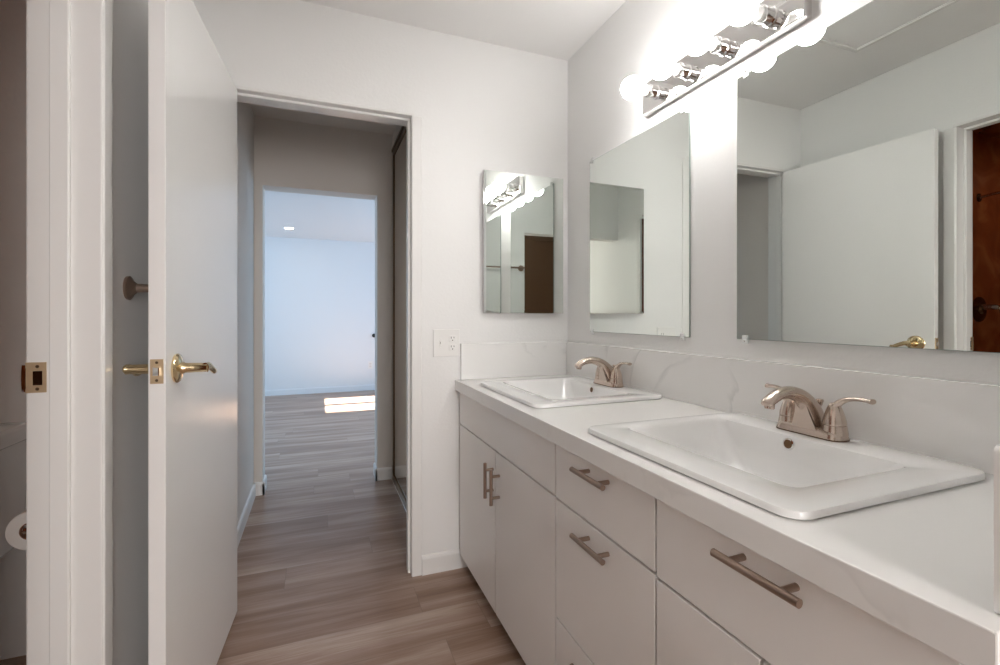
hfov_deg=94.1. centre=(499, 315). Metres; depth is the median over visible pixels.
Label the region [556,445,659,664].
drawers
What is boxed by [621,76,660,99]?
bulb
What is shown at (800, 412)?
faucet
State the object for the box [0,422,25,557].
toilet
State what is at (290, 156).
wall
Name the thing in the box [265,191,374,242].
ceiling
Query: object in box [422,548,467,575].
baseboard
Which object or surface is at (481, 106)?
wall
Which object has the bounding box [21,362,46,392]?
strike plate
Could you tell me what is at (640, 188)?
wall mirror
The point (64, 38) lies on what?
door frame
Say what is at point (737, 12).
bulb
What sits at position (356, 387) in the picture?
baseboard
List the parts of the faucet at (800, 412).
lever, spout, plate, lift rod, lever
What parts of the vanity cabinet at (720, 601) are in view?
door, post, handle, post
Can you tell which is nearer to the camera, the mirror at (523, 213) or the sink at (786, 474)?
the sink at (786, 474)
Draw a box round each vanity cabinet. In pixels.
[460,393,557,664]
[657,499,961,664]
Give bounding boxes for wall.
[0,0,567,659]
[113,0,147,664]
[237,102,253,524]
[254,116,392,481]
[265,236,374,389]
[393,125,401,144]
[568,0,999,384]
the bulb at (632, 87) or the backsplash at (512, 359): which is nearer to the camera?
the bulb at (632, 87)
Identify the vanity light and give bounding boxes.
[621,0,811,115]
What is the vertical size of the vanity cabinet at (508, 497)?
0.814 m
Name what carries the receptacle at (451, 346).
attached to the wall plate at (445, 341)
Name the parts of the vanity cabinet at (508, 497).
door, handle, handle, door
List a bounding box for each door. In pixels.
[122,0,236,664]
[391,126,405,511]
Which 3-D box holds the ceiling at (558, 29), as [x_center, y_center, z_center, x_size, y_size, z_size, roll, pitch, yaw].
[-0.918,-1.336,0.179,4.220,0.100,6.000,0,0,-21]
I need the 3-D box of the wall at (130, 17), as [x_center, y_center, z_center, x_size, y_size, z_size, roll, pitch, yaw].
[-0.783,-0.066,0.587,0.116,2.440,2.463,0,0,-21]
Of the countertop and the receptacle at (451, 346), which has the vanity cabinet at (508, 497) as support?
the countertop
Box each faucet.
[574,357,631,387]
[761,383,875,441]
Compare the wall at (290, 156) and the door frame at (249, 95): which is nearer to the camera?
the door frame at (249, 95)
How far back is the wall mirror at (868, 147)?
1.04 m
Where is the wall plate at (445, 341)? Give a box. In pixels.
[433,329,458,356]
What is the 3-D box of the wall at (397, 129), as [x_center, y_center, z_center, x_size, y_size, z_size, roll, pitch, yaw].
[-0.173,-0.066,2.908,0.810,2.440,1.175,0,0,-21]
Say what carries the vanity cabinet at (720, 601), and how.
on the floor
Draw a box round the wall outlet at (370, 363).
[368,361,372,368]
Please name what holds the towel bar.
attached to the wall at (130, 17)
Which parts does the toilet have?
tank lid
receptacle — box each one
[449,335,455,341]
[449,344,455,349]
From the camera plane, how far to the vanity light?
1.37 m
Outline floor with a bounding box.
[0,390,525,664]
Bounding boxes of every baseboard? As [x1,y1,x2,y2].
[237,482,255,547]
[255,462,392,495]
[265,385,374,395]
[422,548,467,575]
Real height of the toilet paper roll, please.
0.094 m
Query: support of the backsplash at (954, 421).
attached to the wall at (600, 119)
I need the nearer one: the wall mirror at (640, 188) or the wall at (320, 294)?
the wall mirror at (640, 188)
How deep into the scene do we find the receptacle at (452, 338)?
2.12 m
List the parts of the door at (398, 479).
rail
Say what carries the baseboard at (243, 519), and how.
attached to the wall at (245, 117)
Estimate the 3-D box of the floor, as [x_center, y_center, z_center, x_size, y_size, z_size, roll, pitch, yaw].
[-1.177,1.194,2.332,5.300,0.080,10.200,0,0,-21]
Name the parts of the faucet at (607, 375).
spout, plate, lever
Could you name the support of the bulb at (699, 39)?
attached to the vanity light
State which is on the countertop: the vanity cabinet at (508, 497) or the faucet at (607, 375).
the faucet at (607, 375)
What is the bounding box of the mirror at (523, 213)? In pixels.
[483,170,562,312]
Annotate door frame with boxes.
[26,0,112,664]
[235,85,421,576]
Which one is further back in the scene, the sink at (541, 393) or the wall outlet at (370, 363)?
the wall outlet at (370, 363)
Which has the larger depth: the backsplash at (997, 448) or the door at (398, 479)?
the door at (398, 479)
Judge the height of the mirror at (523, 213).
0.665 m
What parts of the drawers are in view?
drawer, post, post, handle, handle, post, post, drawer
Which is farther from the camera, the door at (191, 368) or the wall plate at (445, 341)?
the wall plate at (445, 341)
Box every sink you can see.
[481,376,661,408]
[588,412,985,519]
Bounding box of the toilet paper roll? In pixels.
[5,510,25,549]
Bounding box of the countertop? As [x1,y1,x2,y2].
[455,374,999,664]
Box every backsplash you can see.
[460,341,566,379]
[566,341,999,474]
[994,445,999,613]
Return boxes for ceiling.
[250,0,626,134]
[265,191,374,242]
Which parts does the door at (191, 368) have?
lever, handle, latch plate, handle, lever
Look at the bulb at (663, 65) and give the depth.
1.50 m
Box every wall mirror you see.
[590,105,689,340]
[737,0,999,352]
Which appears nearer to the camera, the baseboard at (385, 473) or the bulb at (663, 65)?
the bulb at (663, 65)
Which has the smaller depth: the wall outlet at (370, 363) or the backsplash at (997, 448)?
the backsplash at (997, 448)
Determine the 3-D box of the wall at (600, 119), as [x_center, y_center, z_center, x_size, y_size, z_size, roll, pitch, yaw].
[0.749,-0.066,1.465,0.120,2.440,1.941,0,0,-21]
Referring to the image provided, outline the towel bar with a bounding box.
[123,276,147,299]
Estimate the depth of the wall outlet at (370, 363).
7.24 m
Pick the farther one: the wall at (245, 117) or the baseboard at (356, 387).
the baseboard at (356, 387)

